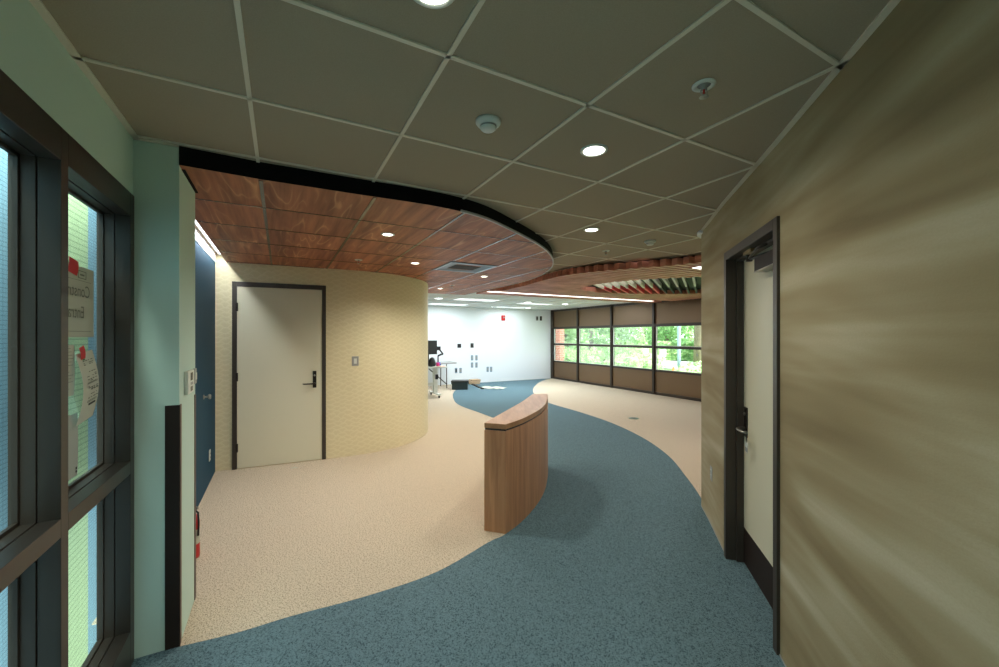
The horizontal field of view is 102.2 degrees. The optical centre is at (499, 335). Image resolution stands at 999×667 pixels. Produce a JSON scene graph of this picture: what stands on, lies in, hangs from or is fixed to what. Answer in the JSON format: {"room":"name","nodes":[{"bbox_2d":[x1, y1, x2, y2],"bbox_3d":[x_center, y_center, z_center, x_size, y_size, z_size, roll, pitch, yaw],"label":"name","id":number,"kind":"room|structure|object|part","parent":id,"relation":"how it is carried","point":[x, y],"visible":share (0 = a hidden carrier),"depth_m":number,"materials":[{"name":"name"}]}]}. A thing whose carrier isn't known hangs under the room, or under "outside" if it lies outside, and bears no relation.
{"room":"building lobby","nodes":[
{"label":"building lobby","id":0,"kind":"room"},
{"bbox_2d":[0,148,96,666],"bbox_3d":[-2.988,0.960,2.415,0.001,5.600,10.000,0,0,-28],"label":"wall","id":1,"kind":"structure","parent":0,"point":[3,154],"depth_m":2.46,"materials":[{"name":"blue"}]},
{"bbox_2d":[68,194,87,666],"bbox_3d":[-3.273,0.960,3.045,0.001,5.600,0.780,0,0,-28],"label":"wall","id":2,"kind":"structure","parent":0,"point":[77,211],"depth_m":3.23,"materials":[{"name":"green paint"}]},
{"bbox_2d":[0,0,214,509],"bbox_3d":[-1.383,0.303,1.070,0.160,2.513,8.200,0,0,-28],"label":"wall","id":3,"kind":"structure","parent":0,"point":[32,56],"depth_m":1.50,"materials":[{"name":"green paint"}]},
{"bbox_2d":[0,69,133,666],"bbox_3d":[-1.300,0.443,0.971,0.118,2.234,2.147,0,0,-28],"label":"window","id":4,"kind":"structure","parent":3,"relation":"in","point":[46,164],"depth_m":1.29,"materials":[{"name":"brown metal"}]},
{"bbox_2d":[68,345,74,396],"bbox_3d":[-1.651,0.135,1.530,0.004,0.200,0.170,0,0,-28],"label":"printed sheet","id":5,"kind":"object","parent":4,"relation":"attached to","point":[71,357],"visible":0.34,"depth_m":1.58,"materials":[{"name":"grey paper"}]},
{"bbox_2d":[68,413,77,480],"bbox_3d":[-1.658,0.435,1.543,0.003,0.250,0.200,0,0,-28],"label":"sheet","id":6,"kind":"object","parent":4,"relation":"attached to","point":[72,419],"visible":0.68,"depth_m":1.59,"materials":[{"name":"grey paper"}]},
{"bbox_2d":[68,256,93,336],"bbox_3d":[-1.669,-0.152,1.566,0.007,0.315,0.470,0,0,-28],"label":"paper sign","id":7,"kind":"object","parent":4,"relation":"attached to","point":[80,279],"visible":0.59,"depth_m":1.66,"materials":[{"name":"grey paper"}]},
{"bbox_2d":[75,345,98,425],"bbox_3d":[-1.707,0.199,1.674,0.026,0.322,0.173,0,0,-28],"label":"paper sign","id":8,"kind":"object","parent":4,"relation":"attached to","point":[86,361],"visible":1,"depth_m":1.67,"materials":[{"name":"grey paper"}]},
{"bbox_2d":[195,228,215,262],"bbox_3d":[-2.644,-0.899,3.483,0.006,0.107,2.675,0,0,-28],"label":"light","id":9,"kind":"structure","parent":3,"relation":"attached to","point":[199,239],"depth_m":3.96,"materials":[{"name":"white paint"}]},
{"bbox_2d":[133,139,194,658],"bbox_3d":[-1.814,0.303,2.157,0.235,2.513,0.428,0,0,-28],"label":"wall","id":10,"kind":"structure","parent":0,"point":[164,198],"depth_m":1.99,"materials":[{"name":"green paint"}]},
{"bbox_2d":[165,404,181,649],"bbox_3d":[-1.639,0.952,2.026,0.060,1.212,0.038,0,0,-28],"label":"guard","id":11,"kind":"object","parent":10,"relation":"attached to","point":[173,413],"visible":1,"depth_m":2.01,"materials":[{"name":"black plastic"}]},
{"bbox_2d":[184,369,193,394],"bbox_3d":[-1.694,0.250,2.204,0.021,0.124,0.170,0,0,-28],"label":"thermostat","id":12,"kind":"object","parent":10,"relation":"attached to","point":[188,375],"visible":1,"depth_m":2.15,"materials":[{"name":"white plastic"}]},
{"bbox_2d":[194,394,195,599],"bbox_3d":[-1.818,0.952,2.383,0.034,1.212,0.034,0,0,-28],"label":"guard","id":13,"kind":"object","parent":10,"relation":"attached to","point":[195,394],"visible":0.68,"depth_m":2.38,"materials":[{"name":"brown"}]},
{"bbox_2d":[194,368,196,383],"bbox_3d":[-1.786,0.235,2.365,0.014,0.090,0.060,0,0,-28],"label":"light switch","id":14,"kind":"object","parent":10,"relation":"attached to","point":[195,369],"visible":0.82,"depth_m":2.36,"materials":[{"name":"grey plastic"}]},
{"bbox_2d":[196,506,199,558],"bbox_3d":[-2.160,1.372,2.832,0.122,0.371,0.106,0,0,-14],"label":"fire extinguisher","id":15,"kind":"object","parent":10,"relation":"attached to","point":[197,512],"visible":0.23,"depth_m":2.82,"materials":[{"name":"red metal"}]},
{"bbox_2d":[215,253,427,470],"bbox_3d":[-2.741,0.303,6.724,2.924,2.513,3.363,0,0,-28],"label":"wall","id":16,"kind":"structure","parent":0,"point":[380,403],"depth_m":5.30,"materials":[{"name":"beige paint"}]},
{"bbox_2d":[232,281,325,469],"bbox_3d":[-2.651,0.462,4.887,1.005,2.197,0.111,0,0,-24],"label":"door","id":17,"kind":"structure","parent":16,"relation":"in","point":[279,334],"depth_m":4.89,"materials":[{"name":"beige wood"}]},
{"bbox_3d":[-2.316,0.542,5.049,0.042,0.210,0.010,0,0,-24],"label":"lever plate","id":18,"kind":"part","parent":17,"relation":"part of","materials":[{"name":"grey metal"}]},
{"bbox_2d":[352,356,358,365],"bbox_3d":[-1.885,0.328,5.267,0.084,0.124,0.017,0,0,-30],"label":"light switch","id":19,"kind":"object","parent":16,"relation":"attached to","point":[355,359],"visible":1,"depth_m":5.26,"materials":[{"name":"grey plastic"}]},
{"bbox_2d":[179,165,552,294],"bbox_3d":[-1.769,-0.858,5.215,4.829,0.001,6.390,0,0,0],"label":"ceiling","id":20,"kind":"structure","parent":0,"point":[210,185],"depth_m":3.41,"materials":[{"name":"brown wood"}]},
{"bbox_2d":[195,220,219,253],"bbox_3d":[-2.582,-0.946,3.491,0.060,0.015,2.600,0,0,-28],"label":"recessed light","id":21,"kind":"object","parent":20,"relation":"in","point":[196,223],"visible":0.25,"depth_m":3.80,"materials":[{"name":"white plastic"}]},
{"bbox_2d":[179,146,552,256],"bbox_3d":[-1.201,-0.903,5.219,3.914,0.099,5.227,0,0,-29],"label":"trim","id":22,"kind":"structure","parent":20,"relation":"attached to","point":[189,157],"depth_m":2.38,"materials":[{"name":"black paint"}]},
{"bbox_2d":[195,180,551,293],"bbox_3d":[-1.216,-0.858,5.199,3.900,0.005,5.180,0,0,-28],"label":"trim","id":23,"kind":"structure","parent":20,"relation":"attached to","point":[260,181],"depth_m":3.65,"materials":[{"name":"brown wood"}]},
{"bbox_2d":[381,232,394,236],"bbox_3d":[-0.940,-0.854,3.395,0.114,0.009,0.114,0,0,0],"label":"recessed light","id":24,"kind":"object","parent":20,"relation":"in","point":[387,234],"visible":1,"depth_m":3.39,"materials":[{"name":"white plastic"}]},
{"bbox_2d":[433,262,496,272],"bbox_3d":[-0.441,-0.853,5.039,0.600,0.010,0.600,0,0,-28],"label":"ceiling vent","id":25,"kind":"object","parent":20,"relation":"in","point":[456,268],"visible":1,"depth_m":5.02,"materials":[{"name":"grey metal"}]},
{"bbox_2d":[460,210,553,294],"bbox_3d":[0.051,-0.860,5.636,1.117,0.016,5.668,0,0,-5],"label":"trim","id":26,"kind":"structure","parent":20,"relation":"attached to","point":[461,211],"depth_m":3.35,"materials":[{"name":"silver metal"}]},
{"bbox_2d":[92,378,700,645],"bbox_3d":[1.110,1.560,6.329,15.818,0.001,17.932,0,0,0],"label":"floor","id":27,"kind":"structure","parent":0,"point":[279,541],"depth_m":3.52,"materials":[{"name":"beige carpet"}]},
{"bbox_2d":[428,365,447,397],"bbox_3d":[-2.022,1.167,10.208,1.270,0.784,0.760,0,0,-28],"label":"work table","id":28,"kind":"object","parent":27,"relation":"on","point":[434,383],"visible":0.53,"depth_m":10.38,"materials":[{"name":"white plastic"}]},
{"bbox_2d":[428,357,435,366],"bbox_3d":[-1.708,0.656,10.230,0.166,0.235,0.184,0,0,25],"label":"crumpled bag","id":29,"kind":"object","parent":28,"relation":"on","point":[431,362],"visible":0.98,"depth_m":10.17,"materials":[{"name":"black plastic"}]},
{"bbox_2d":[428,340,436,365],"bbox_3d":[-1.844,0.445,10.405,0.520,0.660,0.200,0,0,-43],"label":"monitor","id":30,"kind":"object","parent":28,"relation":"on","point":[432,344],"visible":0.41,"depth_m":10.45,"materials":[{"name":"black plastic"}]},
{"bbox_3d":[-1.666,1.133,10.423,0.100,0.655,0.100,0,0,-28],"label":"leg","id":31,"kind":"part","parent":28,"relation":"part of","materials":[{"name":"white metal"}]},
{"bbox_2d":[437,346,443,361],"bbox_3d":[-1.577,0.525,10.653,0.197,0.500,0.082,0,0,-28],"label":"tablet mount","id":32,"kind":"object","parent":28,"relation":"attached to","point":[438,347],"visible":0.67,"depth_m":10.62,"materials":[{"name":"black plastic"}]},
{"bbox_2d":[429,361,456,387],"bbox_3d":[-1.937,1.180,12.169,1.170,0.760,0.660,0,0,-28],"label":"folding table","id":33,"kind":"object","parent":27,"relation":"on","point":[444,362],"visible":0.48,"depth_m":12.07,"materials":[{"name":"grey plastic"}]},
{"bbox_2d":[484,394,547,533],"bbox_3d":[0.289,1.126,4.011,0.298,0.862,1.751,0,0,18],"label":"half wall","id":34,"kind":"structure","parent":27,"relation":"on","point":[516,439],"depth_m":3.30,"materials":[{"name":"laminate"}]},
{"bbox_2d":[484,394,547,428],"bbox_3d":[0.288,0.715,4.011,0.298,0.040,1.751,0,0,18],"label":"countertop","id":35,"kind":"structure","parent":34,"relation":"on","point":[532,406],"depth_m":3.61,"materials":[{"name":"laminate"}]},
{"bbox_2d":[551,308,575,381],"bbox_3d":[2.285,0.303,14.234,0.110,2.513,1.475,0,0,-28],"label":"window","id":36,"kind":"structure","parent":27,"relation":"on","point":[562,318],"depth_m":14.31,"materials":[{"name":"brown metal"}]},
{"bbox_3d":[2.320,-0.598,14.179,0.020,0.565,1.345,0,0,-28],"label":"panel","id":37,"kind":"part","parent":36,"relation":"part of","materials":[{"name":"brown metal"}]},
{"bbox_3d":[2.311,0.323,14.174,0.024,1.145,1.275,0,0,-28],"label":"sash","id":38,"kind":"part","parent":36,"relation":"part of","materials":[{"name":"clear glass"}]},
{"bbox_3d":[2.320,1.228,14.179,0.020,0.565,1.345,0,0,-28],"label":"panel","id":39,"kind":"part","parent":36,"relation":"part of","materials":[{"name":"brown wood"}]},
{"bbox_2d":[576,305,609,386],"bbox_3d":[3.011,0.303,12.896,0.110,2.513,1.570,0,0,-28],"label":"window","id":40,"kind":"structure","parent":27,"relation":"on","point":[593,316],"depth_m":12.93,"materials":[{"name":"brown metal"}]},
{"bbox_3d":[3.031,-0.598,12.870,0.020,0.565,1.505,0,0,-28],"label":"panel","id":41,"kind":"part","parent":40,"relation":"part of","materials":[{"name":"brown metal"}]},
{"bbox_3d":[3.022,0.323,12.865,0.024,1.145,1.435,0,0,-28],"label":"sash","id":42,"kind":"part","parent":40,"relation":"part of","materials":[{"name":"clear glass"}]},
{"bbox_3d":[3.031,1.228,12.870,0.020,0.565,1.505,0,0,-28],"label":"panel","id":43,"kind":"part","parent":40,"relation":"part of","materials":[{"name":"brown wood"}]},
{"bbox_2d":[610,303,651,393],"bbox_3d":[3.759,0.303,11.515,0.110,2.513,1.570,0,0,-28],"label":"window","id":44,"kind":"structure","parent":27,"relation":"on","point":[636,379],"depth_m":11.55,"materials":[{"name":"brown metal"}]},
{"bbox_3d":[3.779,-0.598,11.489,0.020,0.565,1.505,0,0,-28],"label":"panel","id":45,"kind":"part","parent":44,"relation":"part of","materials":[{"name":"brown metal"}]},
{"bbox_3d":[3.770,0.323,11.485,0.024,1.145,1.435,0,0,-28],"label":"sash","id":46,"kind":"part","parent":44,"relation":"part of","materials":[{"name":"clear glass"}]},
{"bbox_3d":[3.779,1.228,11.489,0.020,0.565,1.505,0,0,-28],"label":"panel","id":47,"kind":"part","parent":44,"relation":"part of","materials":[{"name":"brown wood"}]},
{"bbox_2d":[652,298,700,401],"bbox_3d":[4.508,0.303,10.136,0.110,2.513,1.570,0,0,-28],"label":"window","id":48,"kind":"structure","parent":27,"relation":"on","point":[669,383],"depth_m":10.21,"materials":[{"name":"brown wood"}]},
{"bbox_3d":[4.528,-0.598,10.109,0.020,0.565,1.505,0,0,-28],"label":"panel","id":49,"kind":"part","parent":48,"relation":"part of","materials":[{"name":"brown metal"}]},
{"bbox_3d":[4.528,1.228,10.109,0.020,0.565,1.505,0,0,-28],"label":"panel","id":50,"kind":"part","parent":48,"relation":"part of","materials":[{"name":"brown wood"}]},
{"bbox_3d":[4.519,0.323,10.105,0.024,1.145,1.435,0,0,-28],"label":"sash","id":51,"kind":"part","parent":48,"relation":"part of","materials":[{"name":"clear glass"}]},
{"bbox_2d":[131,378,784,666],"bbox_3d":[0.350,1.557,6.205,4.300,0.001,17.310,0,0,0],"label":"floor","id":52,"kind":"structure","parent":0,"point":[619,561],"depth_m":2.39,"materials":[{"name":"blue carpet"}]},
{"bbox_2d":[451,380,468,389],"bbox_3d":[-1.160,1.429,11.850,0.514,0.255,0.390,0,0,-3],"label":"storage tote","id":53,"kind":"object","parent":52,"relation":"on","point":[456,384],"visible":1,"depth_m":11.68,"materials":[{"name":"grey plastic"}]},
{"bbox_3d":[-1.160,1.322,11.850,0.510,0.040,0.390,0,0,-3],"label":"lid","id":54,"kind":"part","parent":53,"relation":"part of","materials":[{"name":"black plastic"}]},
{"bbox_2d":[469,379,480,383],"bbox_3d":[-0.821,1.484,13.114,0.350,0.145,0.260,0,0,-28],"label":"stack","id":55,"kind":"object","parent":52,"relation":"on","point":[471,381],"visible":0.82,"depth_m":13.02,"materials":[{"name":"beige"}]},
{"bbox_2d":[482,386,505,388],"bbox_3d":[-0.199,1.538,12.005,0.755,0.033,0.486,0,0,17],"label":"sheet","id":56,"kind":"object","parent":52,"relation":"on","point":[487,387],"visible":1,"depth_m":12.08,"materials":[{"name":"grey paper"}]},
{"bbox_2d":[41,0,889,275],"bbox_3d":[1.110,-1.013,6.290,9.750,0.120,15.200,0,0,-28],"label":"ceiling","id":57,"kind":"structure","parent":0,"point":[298,57],"depth_m":1.56,"materials":[{"name":"tile"}]},
{"bbox_2d":[414,0,453,8],"bbox_3d":[-0.185,-0.949,1.100,0.140,0.009,0.140,0,0,0],"label":"recessed light","id":58,"kind":"object","parent":57,"relation":"in","point":[432,4],"visible":1,"depth_m":1.15,"materials":[{"name":"white"}]},
{"bbox_2d":[29,0,900,309],"bbox_3d":[1.291,-0.950,6.171,9.406,0.006,14.723,0,0,-28],"label":"ceiling grid","id":59,"kind":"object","parent":57,"relation":"attached to","point":[837,66],"depth_m":1.61,"materials":[{"name":"beige metal"}]},
{"bbox_2d":[476,114,500,133],"bbox_3d":[-0.050,-0.930,1.786,0.112,0.045,0.112,0,0,0],"label":"smoke detector","id":60,"kind":"object","parent":57,"relation":"attached to","point":[487,123],"visible":1,"depth_m":1.76,"materials":[{"name":"white plastic"}]},
{"bbox_2d":[476,255,700,302],"bbox_3d":[2.790,-0.895,7.231,4.900,0.100,4.629,0,0,-28],"label":"ceiling","id":61,"kind":"structure","parent":57,"relation":"hanging from","point":[669,279],"depth_m":6.57,"materials":[{"name":"brown wood"}]},
{"bbox_2d":[486,289,653,300],"bbox_3d":[1.722,-0.887,8.602,4.430,0.114,0.113,0,0,-29],"label":"light strip","id":62,"kind":"object","parent":61,"relation":"attached to","point":[490,290],"visible":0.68,"depth_m":8.33,"materials":[{"name":"white plastic"}]},
{"bbox_2d":[584,227,599,231],"bbox_3d":[0.823,-0.949,3.606,0.140,0.009,0.140,0,0,0],"label":"recessed light","id":63,"kind":"object","parent":57,"relation":"in","point":[592,229],"visible":1,"depth_m":3.59,"materials":[{"name":"white"}]},
{"bbox_2d":[580,144,607,156],"bbox_3d":[0.484,-0.949,2.065,0.140,0.009,0.140,0,0,0],"label":"recessed light","id":64,"kind":"object","parent":57,"relation":"in","point":[591,150],"visible":1,"depth_m":2.06,"materials":[{"name":"white plastic"}]},
{"bbox_2d":[644,240,655,245],"bbox_3d":[1.510,-0.930,4.040,0.112,0.045,0.112,0,0,0],"label":"smoke detector","id":65,"kind":"object","parent":57,"relation":"attached to","point":[647,242],"visible":1,"depth_m":4.01,"materials":[{"name":"white plastic"}]},
{"bbox_2d":[692,78,715,99],"bbox_3d":[0.776,-0.929,1.530,0.084,0.047,0.084,0,0,0],"label":"sprinkler","id":66,"kind":"object","parent":57,"relation":"attached to","point":[703,85],"visible":1,"depth_m":1.52,"materials":[{"name":"white metal"}]},
{"bbox_2d":[428,306,550,385],"bbox_3d":[-2.603,0.303,12.444,10.290,2.513,0.001,0,0,-28],"label":"wall","id":67,"kind":"structure","parent":0,"point":[518,347],"depth_m":13.73,"materials":[{"name":"white paint"}]},
{"bbox_2d":[428,293,632,309],"bbox_3d":[-1.085,-0.950,10.526,10.605,0.001,8.742,0,0,0],"label":"ceiling","id":68,"kind":"structure","parent":0,"point":[431,296],"depth_m":11.43,"materials":[{"name":"tile"}]},
{"bbox_2d":[428,303,469,305],"bbox_3d":[-1.550,-0.949,12.100,1.200,0.008,0.600,0,0,-28],"label":"recessed light","id":69,"kind":"object","parent":68,"relation":"in","point":[429,303],"visible":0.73,"depth_m":12.13,"materials":[{"name":"white plastic"}]},
{"bbox_2d":[453,298,499,301],"bbox_3d":[-0.600,-0.949,10.600,1.200,0.008,0.600,0,0,-28],"label":"recessed light","id":70,"kind":"object","parent":68,"relation":"in","point":[465,299],"visible":0.76,"depth_m":10.47,"materials":[{"name":"white plastic"}]},
{"bbox_2d":[495,306,523,307],"bbox_3d":[0.350,-0.949,13.400,1.200,0.008,0.400,0,0,-28],"label":"recessed light","id":71,"kind":"object","parent":68,"relation":"in","point":[496,306],"visible":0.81,"depth_m":13.40,"materials":[{"name":"white plastic"}]},
{"bbox_2d":[515,303,553,304],"bbox_3d":[1.050,-0.949,11.900,1.200,0.008,0.400,0,0,-28],"label":"recessed light","id":72,"kind":"object","parent":68,"relation":"in","point":[515,303],"visible":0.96,"depth_m":11.76,"materials":[{"name":"white plastic"}]},
{"bbox_2d":[569,350,692,369],"bbox_3d":[25.185,1.730,36.414,91.763,0.001,99.406,0,0,0],"label":"ground","id":73,"kind":"structure","parent":0,"point":[615,350],"depth_m":29.67,"materials":[{"name":"green plant"}]},
{"bbox_2d":[556,329,563,360],"bbox_3d":[2.903,-0.165,19.500,0.360,3.750,0.500,0,0,-28],"label":"brick pillar","id":74,"kind":"structure","parent":73,"relation":"on","point":[559,332],"depth_m":19.34,"materials":[{"name":"brick"}]},
{"bbox_2d":[564,329,588,359],"bbox_3d":[3.926,-1.766,23.932,3.858,6.953,4.236,0,0,0],"label":"tree","id":75,"kind":"object","parent":73,"relation":"on","point":[568,338],"visible":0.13,"depth_m":23.86,"materials":[{"name":"green plant"}]},
{"bbox_2d":[564,347,591,361],"bbox_3d":[4.041,1.151,22.557,2.144,1.182,2.007,0,0,0],"label":"shrub","id":76,"kind":"object","parent":73,"relation":"on","point":[568,354],"visible":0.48,"depth_m":22.18,"materials":[{"name":"green plant"}]},
{"bbox_2d":[572,354,603,363],"bbox_3d":[3.785,1.269,17.263,1.630,0.992,1.732,0,0,0],"label":"shrub","id":77,"kind":"object","parent":73,"relation":"on","point":[588,359],"visible":0.22,"depth_m":17.01,"materials":[{"name":"green plant"}]},
{"bbox_2d":[569,339,607,354],"bbox_3d":[7.592,1.048,37.976,5.420,1.540,1.500,0,0,-14],"label":"hedge","id":78,"kind":"object","parent":73,"relation":"on","point":[594,340],"visible":0.1,"depth_m":37.65,"materials":[{"name":"green plant"}]},
{"bbox_2d":[584,347,621,363],"bbox_3d":[6.198,1.140,24.002,2.722,1.266,2.357,0,0,0],"label":"shrub","id":79,"kind":"object","parent":73,"relation":"on","point":[601,354],"visible":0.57,"depth_m":23.81,"materials":[{"name":"green plant"}]},
{"bbox_2d":[595,339,631,355],"bbox_3d":[8.729,0.988,31.951,3.133,1.578,3.480,0,0,0],"label":"shrub","id":80,"kind":"object","parent":73,"relation":"on","point":[608,339],"visible":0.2,"depth_m":31.32,"materials":[{"name":"green plant"}]},
{"bbox_2d":[593,327,650,352],"bbox_3d":[10.838,-2.650,35.523,7.252,8.720,6.447,0,0,0],"label":"tree","id":81,"kind":"object","parent":73,"relation":"on","point":[619,334],"visible":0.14,"depth_m":35.23,"materials":[{"name":"green plant"}]},
{"bbox_2d":[603,357,643,367],"bbox_3d":[4.913,1.311,16.568,1.734,0.927,1.691,0,0,0],"label":"shrub","id":82,"kind":"object","parent":73,"relation":"on","point":[622,361],"visible":0.27,"depth_m":16.25,"materials":[{"name":"green plant"}]},
{"bbox_2d":[609,342,651,359],"bbox_3d":[8.897,1.069,27.087,2.932,1.380,2.961,0,0,0],"label":"shrub","id":83,"kind":"object","parent":73,"relation":"on","point":[624,349],"visible":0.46,"depth_m":26.96,"materials":[{"name":"green plant"}]},
{"bbox_2d":[624,327,651,341],"bbox_3d":[16.211,-3.226,44.469,6.444,9.872,8.239,0,0,43],"label":"tree","id":84,"kind":"object","parent":73,"relation":"on","point":[644,331],"visible":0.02,"depth_m":43.68,"materials":[{"name":"green plant"}]},
{"bbox_2d":[616,352,667,369],"bbox_3d":[6.884,1.272,19.548,2.210,0.978,2.277,0,0,0],"label":"shrub","id":85,"kind":"object","parent":73,"relation":"on","point":[647,363],"visible":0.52,"depth_m":19.35,"materials":[{"name":"green plant"}]},
{"bbox_2d":[625,340,687,352],"bbox_3d":[15.457,1.055,39.969,7.195,1.562,1.481,0,0,-14],"label":"hedge","id":86,"kind":"object","parent":73,"relation":"on","point":[642,342],"visible":0.08,"depth_m":38.99,"materials":[{"name":"green plant"}]},
{"bbox_2d":[646,326,693,344],"bbox_3d":[12.768,-2.356,31.142,4.573,8.132,4.636,0,0,0],"label":"tree","id":87,"kind":"object","parent":73,"relation":"on","point":[667,331],"visible":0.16,"depth_m":30.87,"materials":[{"name":"green plant"}]},
{"bbox_2d":[658,340,693,360],"bbox_3d":[13.714,1.053,28.978,5.046,1.553,1.497,0,0,-14],"label":"hedge","id":88,"kind":"object","parent":73,"relation":"on","point":[671,354],"visible":0.44,"depth_m":28.14,"materials":[{"name":"green plant"}]},
{"bbox_2d":[658,326,693,340],"bbox_3d":[17.821,-2.603,38.386,6.713,8.626,5.601,0,0,0],"label":"tree","id":89,"kind":"object","parent":73,"relation":"on","point":[691,335],"visible":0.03,"depth_m":38.47,"materials":[{"name":"green plant"}]},
{"bbox_2d":[677,326,680,366],"bbox_3d":[7.006,-0.940,16.200,0.680,5.300,0.280,0,0,0],"label":"lamp post","id":90,"kind":"object","parent":73,"relation":"on","point":[678,327],"visible":0.15,"depth_m":16.15,"materials":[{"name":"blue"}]},
{"bbox_2d":[674,364,700,372],"bbox_3d":[7.197,1.401,15.459,1.255,0.672,1.295,0,0,0],"label":"shrub","id":91,"kind":"object","parent":73,"relation":"on","point":[684,368],"visible":0.36,"depth_m":15.18,"materials":[{"name":"green plant"}]},
{"bbox_2d":[684,361,700,372],"bbox_3d":[8.287,1.383,16.575,1.513,0.809,1.461,0,0,0],"label":"shrub","id":92,"kind":"object","parent":73,"relation":"on","point":[697,362],"visible":0.11,"depth_m":16.38,"materials":[{"name":"green plant"}]},
{"bbox_2d":[693,326,700,362],"bbox_3d":[9.632,-2.395,19.407,5.417,8.215,4.845,0,0,39],"label":"tree","id":93,"kind":"object","parent":73,"relation":"on","point":[697,329],"visible":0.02,"depth_m":19.35,"materials":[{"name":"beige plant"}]},
{"bbox_2d":[608,360,692,368],"bbox_3d":[8.000,1.710,25.500,36.000,0.001,27.000,0,0,0],"label":"driveway","id":94,"kind":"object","parent":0,"point":[671,364],"depth_m":25.06,"materials":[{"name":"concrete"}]},
{"bbox_2d":[573,328,619,354],"bbox_3d":[6.594,-2.543,29.153,5.370,8.506,4.194,0,0,-39],"label":"tree","id":95,"kind":"object","parent":94,"relation":"on","point":[601,331],"visible":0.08,"depth_m":28.85,"materials":[{"name":"green plant"}]},
{"bbox_2d":[660,350,665,355],"bbox_3d":[10.954,1.310,27.000,0.400,0.800,0.020,0,0,17],"label":"sign","id":96,"kind":"object","parent":94,"relation":"on","point":[662,352],"visible":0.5,"depth_m":26.98,"materials":[{"name":"white plastic"}]},
{"bbox_2d":[701,0,998,666],"bbox_3d":[3.175,0.303,2.988,3.006,2.513,8.936,0,0,29],"label":"wall","id":97,"kind":"structure","parent":0,"point":[884,192],"depth_m":1.18,"materials":[{"name":"beige paint"}]},
{"bbox_2d":[697,230,702,237],"bbox_3d":[1.966,-0.939,3.745,0.382,0.027,0.162,0,0,-17],"label":"trim","id":98,"kind":"structure","parent":97,"relation":"attached to","point":[699,233],"depth_m":3.67,"materials":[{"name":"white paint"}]},
{"bbox_2d":[701,505,786,666],"bbox_3d":[3.175,1.554,2.988,3.011,0.012,8.941,0,0,29],"label":"baseboard","id":99,"kind":"structure","parent":97,"relation":"attached to","point":[701,505],"depth_m":3.05,"materials":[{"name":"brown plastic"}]},
{"bbox_2d":[724,216,779,655],"bbox_3d":[1.546,0.487,2.394,0.153,2.146,0.928,0,0,15],"label":"door","id":100,"kind":"structure","parent":97,"relation":"in","point":[752,266],"depth_m":2.57,"materials":[{"name":"brown metal"}]},
{"bbox_3d":[1.613,0.625,2.668,0.063,0.025,0.149,0,0,15],"label":"lever","id":101,"kind":"part","parent":100,"relation":"part of","materials":[{"name":"silver metal"}]},
{"bbox_3d":[1.662,0.580,2.719,0.010,0.200,0.050,0,0,15],"label":"lever plate","id":102,"kind":"part","parent":100,"relation":"part of","materials":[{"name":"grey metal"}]},
{"bbox_2d":[745,430,747,452],"bbox_3d":[1.594,0.680,2.601,0.011,0.138,0.046,0,0,15],"label":"tag","id":103,"kind":"object","parent":100,"relation":"hanging from","point":[746,443],"visible":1,"depth_m":2.60,"materials":[{"name":"white plastic"}]},
{"bbox_3d":[1.500,-0.474,2.331,0.083,0.056,0.369,0,0,15],"label":"closer arm","id":104,"kind":"part","parent":100,"relation":"part of","materials":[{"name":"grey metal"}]},
{"bbox_3d":[1.574,1.430,2.377,0.004,0.236,0.806,0,0,15],"label":"kick plate","id":105,"kind":"part","parent":100,"relation":"part of","materials":[{"name":"brown metal"}]}
]}

